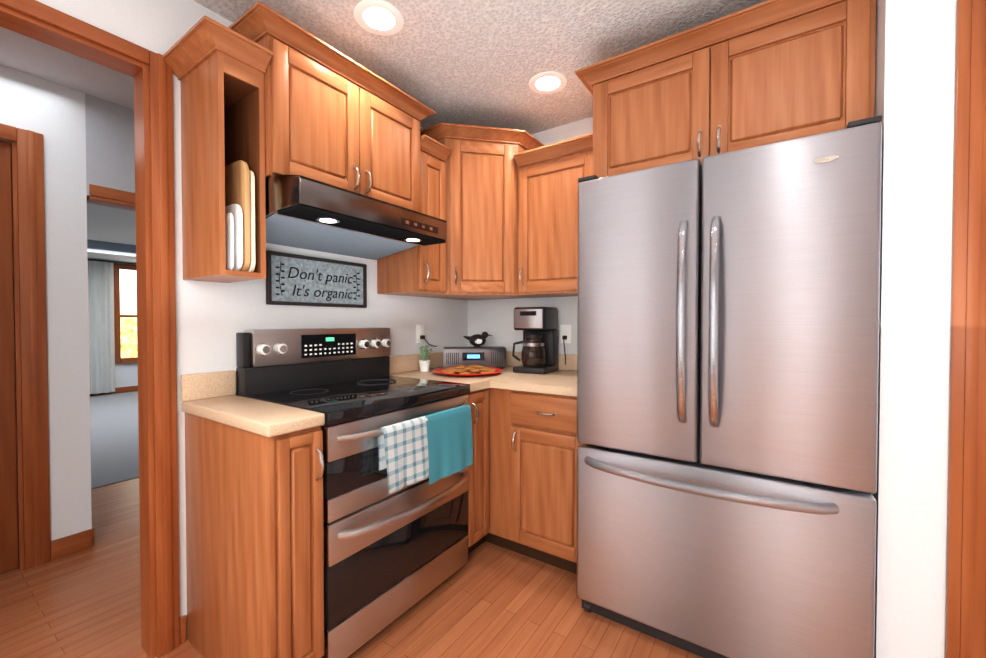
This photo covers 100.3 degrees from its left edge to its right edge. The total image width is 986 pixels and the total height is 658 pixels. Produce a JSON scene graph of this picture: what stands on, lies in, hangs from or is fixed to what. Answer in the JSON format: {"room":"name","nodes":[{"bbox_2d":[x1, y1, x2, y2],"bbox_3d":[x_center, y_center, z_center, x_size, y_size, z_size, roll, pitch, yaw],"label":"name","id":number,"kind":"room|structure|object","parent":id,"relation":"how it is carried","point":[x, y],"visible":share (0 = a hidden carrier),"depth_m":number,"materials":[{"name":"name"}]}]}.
{"room":"kitchen","nodes":[
{"label":"kitchen","id":0,"kind":"room"},
{"bbox_2d":[0,65,134,540],"bbox_3d":[-1.795,-0.054,2.841,0.100,2.440,9.200,1,1,34],"label":"wall","id":1,"kind":"structure","parent":0,"point":[89,139],"depth_m":2.14,"materials":[{"name":"paint"}]},
{"bbox_2d":[0,140,17,573],"bbox_3d":[-2.532,0.142,1.669,0.109,2.073,0.783,1,1,34],"label":"hall door","id":2,"kind":"structure","parent":1,"relation":"in","point":[8,522],"depth_m":1.98,"materials":[{"name":"brown wood"}]},
{"bbox_2d":[0,123,135,569],"bbox_3d":[-0.999,0.073,4.007,0.132,2.149,6.380,1,1,34],"label":"door frame","id":3,"kind":"structure","parent":1,"relation":"attached to","point":[30,324],"depth_m":2.02,"materials":[{"name":"brown wood"}]},
{"bbox_2d":[87,239,135,262],"bbox_3d":[-5.418,-1.255,7.636,0.920,0.190,5.100,1,1,34],"label":"ceiling soffit","id":4,"kind":"structure","parent":0,"point":[107,251],"depth_m":6.36,"materials":[{"name":"paint"}]},
{"bbox_2d":[88,259,135,393],"bbox_3d":[-6.148,-0.046,7.184,0.070,2.187,2.500,1,1,34],"label":"curtain","id":5,"kind":"object","parent":4,"relation":"hanging from","point":[101,327],"visible":0.42,"depth_m":6.78,"materials":[{"name":"grey fabric"}]},
{"bbox_2d":[88,259,137,387],"bbox_3d":[-6.663,-0.126,7.350,0.800,2.440,11.200,1,1,34],"label":"wall","id":6,"kind":"structure","parent":0,"point":[126,374],"depth_m":7.12,"materials":[{"name":"paint"}]},
{"bbox_2d":[90,386,137,395],"bbox_3d":[-6.860,1.060,6.355,0.012,0.100,8.900,1,1,34],"label":"baseboard","id":7,"kind":"structure","parent":6,"relation":"attached to","point":[131,388],"depth_m":7.07,"materials":[{"name":"brown wood"}]},
{"bbox_2d":[113,263,137,363],"bbox_3d":[-5.997,-0.269,7.561,0.058,1.700,1.480,1,1,34],"label":"living room window","id":8,"kind":"structure","parent":6,"relation":"in","point":[125,310],"depth_m":7.09,"materials":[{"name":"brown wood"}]},
{"bbox_2d":[90,391,138,488],"bbox_3d":[-4.530,1.135,5.923,5.955,0.044,11.200,1,1,34],"label":"floor","id":9,"kind":"structure","parent":0,"point":[114,437],"depth_m":4.28,"materials":[{"name":"grey carpet"}]},
{"bbox_2d":[36,0,467,632],"bbox_3d":[-0.810,-0.043,2.173,0.100,2.440,9.200,1,1,34],"label":"wall","id":10,"kind":"structure","parent":0,"point":[212,318],"depth_m":1.64,"materials":[{"name":"paint"}]},
{"bbox_2d":[0,0,179,657],"bbox_3d":[-1.513,0.108,1.120,0.122,2.171,1.052,1,1,34],"label":"trim","id":11,"kind":"structure","parent":10,"relation":"attached to","point":[151,72],"depth_m":1.48,"materials":[{"name":"brown wood"}]},
{"bbox_2d":[179,615,185,630],"bbox_3d":[0.198,1.101,3.778,0.012,0.100,5.242,1,1,34],"label":"baseboard","id":12,"kind":"structure","parent":10,"relation":"attached to","point":[182,619],"depth_m":1.55,"materials":[{"name":"brown wood"}]},
{"bbox_2d":[162,15,272,282],"bbox_3d":[-0.990,-0.582,1.478,0.367,0.796,0.212,1,1,34],"label":"cabinet","id":13,"kind":"object","parent":10,"relation":"attached to","point":[219,69],"visible":1,"depth_m":1.46,"materials":[{"name":"brown wood"}]},
{"bbox_2d":[266,250,366,307],"bbox_3d":[-0.840,-0.228,2.016,0.020,0.235,0.528,1,1,34],"label":"sign","id":14,"kind":"object","parent":10,"relation":"attached to","point":[297,280],"visible":1,"depth_m":1.98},
{"bbox_2d":[228,1,435,212],"bbox_3d":[-0.706,-0.842,1.875,0.387,0.557,0.885,1,1,34],"label":"upper cabinet","id":15,"kind":"object","parent":10,"relation":"attached to","point":[335,117],"visible":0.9,"depth_m":1.68,"materials":[{"name":"brown wood"}]},
{"bbox_2d":[265,174,446,259],"bbox_3d":[-0.651,-0.469,1.844,0.520,0.186,0.759,1,1,34],"label":"range hood","id":16,"kind":"object","parent":10,"relation":"attached to","point":[302,212],"visible":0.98,"depth_m":1.68,"materials":[{"name":"metal"}]},
{"bbox_2d":[377,134,452,295],"bbox_3d":[-0.436,-0.595,2.294,0.367,0.796,0.221,1,1,34],"label":"upper cabinet","id":17,"kind":"object","parent":10,"relation":"attached to","point":[417,270],"visible":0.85,"depth_m":2.21,"materials":[{"name":"brown wood"}]},
{"bbox_2d":[416,325,436,346],"bbox_3d":[-0.419,0.043,2.613,0.051,0.143,0.136,1,1,34],"label":"electrical outlet","id":18,"kind":"object","parent":10,"relation":"attached to","point":[420,329],"visible":1,"depth_m":2.59,"materials":[{"name":"white plastic"}]},
{"bbox_2d":[414,123,544,299],"bbox_3d":[-0.095,-0.666,2.529,0.667,0.930,0.667,1,1,34],"label":"upper cabinet","id":19,"kind":"object","parent":10,"relation":"attached to","point":[482,212],"visible":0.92,"depth_m":2.34,"materials":[{"name":"brown wood"}]},
{"bbox_2d":[0,478,702,657],"bbox_3d":[0.651,1.193,2.410,6.565,0.040,11.200,1,1,34],"label":"floor","id":20,"kind":"structure","parent":0,"point":[489,600],"depth_m":1.71,"materials":[{"name":"brown wood"}]},
{"bbox_2d":[185,413,323,657],"bbox_3d":[-0.845,0.751,1.449,0.663,0.875,0.172,1,1,34],"label":"base cabinet","id":21,"kind":"object","parent":20,"relation":"on","point":[254,547],"visible":0.94,"depth_m":1.32,"materials":[{"name":"brown wood"}]},
{"bbox_2d":[181,370,324,436],"bbox_3d":[-0.860,0.243,1.445,0.633,0.140,0.186,1,1,34],"label":"countertop","id":22,"kind":"structure","parent":21,"relation":"on","point":[212,396],"depth_m":1.43,"materials":[{"name":"laminate"}]},
{"bbox_2d":[236,328,472,657],"bbox_3d":[-0.547,0.591,1.815,0.724,1.182,0.761,1,1,34],"label":"range","id":23,"kind":"object","parent":20,"relation":"on","point":[398,455],"visible":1,"depth_m":1.64,"materials":[{"name":"grey metal"}]},
{"bbox_2d":[467,388,581,573],"bbox_3d":[0.072,0.736,2.351,1.168,0.875,0.810,1,1,34],"label":"base cabinet","id":24,"kind":"object","parent":20,"relation":"on","point":[522,495],"visible":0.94,"depth_m":2.02,"materials":[{"name":"brown wood"}]},
{"bbox_2d":[390,351,576,396],"bbox_3d":[0.072,0.229,2.342,1.169,0.140,0.811,1,1,34],"label":"countertop","id":25,"kind":"structure","parent":24,"relation":"on","point":[562,380],"depth_m":2.26,"materials":[{"name":"laminate"}]},
{"bbox_2d":[419,345,431,371],"bbox_3d":[-0.412,0.176,2.503,0.080,0.158,0.088,1,1,34],"label":"potted plant","id":26,"kind":"object","parent":25,"relation":"on","point":[424,362],"visible":1,"depth_m":2.48,"materials":[{"name":"ceramic"}]},
{"bbox_2d":[433,365,502,375],"bbox_3d":[-0.144,0.236,2.384,0.400,0.044,0.400,1,1,34],"label":"plate","id":27,"kind":"object","parent":25,"relation":"on","point":[469,370],"visible":1,"depth_m":2.31,"materials":[{"name":"red ceramic"}]},
{"bbox_2d":[443,346,505,368],"bbox_3d":[-0.121,0.186,2.682,0.400,0.134,0.153,0,1,-6],"label":"radio","id":28,"kind":"object","parent":25,"relation":"on","point":[491,356],"visible":0.92,"depth_m":2.61,"materials":[{"name":"black plastic"}]},
{"bbox_2d":[463,332,492,346],"bbox_3d":[-0.098,0.068,2.683,0.170,0.103,0.101,1,1,34],"label":"bird figurine","id":29,"kind":"object","parent":28,"relation":"on","point":[476,340],"visible":1,"depth_m":2.66,"materials":[{"name":"black ceramic"}]},
{"bbox_2d":[512,307,558,373],"bbox_3d":[0.257,0.062,2.488,0.208,0.388,0.252,0,1,28],"label":"coffee maker","id":30,"kind":"object","parent":25,"relation":"on","point":[538,326],"visible":1,"depth_m":2.40,"materials":[{"name":"black plastic"}]},
{"bbox_2d":[577,115,881,657],"bbox_3d":[0.916,0.284,1.719,0.916,1.800,0.886,1,1,34],"label":"refrigerator","id":31,"kind":"object","parent":20,"relation":"on","point":[727,362],"visible":1,"depth_m":1.37,"materials":[{"name":"grey metal"}]},
{"bbox_2d":[0,0,766,244],"bbox_3d":[-1.813,-1.312,4.042,12.520,0.062,11.200,1,1,34],"label":"ceiling","id":32,"kind":"structure","parent":0,"point":[475,62],"depth_m":1.85,"materials":[{"name":"white paint"}]},
{"bbox_2d":[354,0,403,35],"bbox_3d":[-0.459,-1.252,1.662,0.196,0.007,0.196,1,1,34],"label":"recessed light","id":33,"kind":"object","parent":32,"relation":"in","point":[380,17],"visible":1,"depth_m":1.66,"materials":[{"name":"white plastic"}]},
{"bbox_2d":[529,71,566,93],"bbox_3d":[0.281,-1.259,2.112,0.196,0.007,0.196,1,1,34],"label":"recessed light","id":34,"kind":"object","parent":32,"relation":"in","point":[549,82],"visible":1,"depth_m":2.11,"materials":[{"name":"white plastic"}]},
{"bbox_2d":[468,117,592,353],"bbox_3d":[0.723,-0.048,2.450,2.327,2.440,0.100,1,1,34],"label":"wall","id":35,"kind":"structure","parent":0,"point":[494,318],"depth_m":2.69,"materials":[{"name":"paint"}]},
{"bbox_2d":[513,133,592,297],"bbox_3d":[0.448,-0.596,2.342,0.559,0.796,0.367,1,1,34],"label":"upper cabinet","id":36,"kind":"object","parent":35,"relation":"attached to","point":[549,175],"visible":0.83,"depth_m":2.26,"materials":[{"name":"brown wood"}]},
{"bbox_2d":[560,325,570,364],"bbox_3d":[0.444,0.097,2.554,0.072,0.248,0.041,1,1,34],"label":"electrical outlet","id":37,"kind":"object","parent":35,"relation":"attached to","point":[565,333],"visible":1,"depth_m":2.56,"materials":[{"name":"white plastic"}]},
{"bbox_2d":[575,0,875,177],"bbox_3d":[0.958,-0.879,1.811,0.991,0.512,0.667,1,1,34],"label":"upper cabinet","id":38,"kind":"object","parent":35,"relation":"attached to","point":[767,72],"visible":0.75,"depth_m":1.50,"materials":[{"name":"brown wood"}]},
{"bbox_2d":[871,0,956,657],"bbox_3d":[2.270,-0.023,0.900,2.213,2.440,0.730,1,1,34],"label":"wall","id":39,"kind":"structure","parent":0,"point":[915,73],"depth_m":1.18,"materials":[{"name":"paint"}]},
{"bbox_2d":[945,0,985,657],"bbox_3d":[1.679,0.152,0.910,0.946,2.089,0.122,1,1,34],"label":"door frame","id":40,"kind":"structure","parent":39,"relation":"attached to","point":[965,624],"depth_m":1.11,"materials":[{"name":"brown wood"}]}
]}

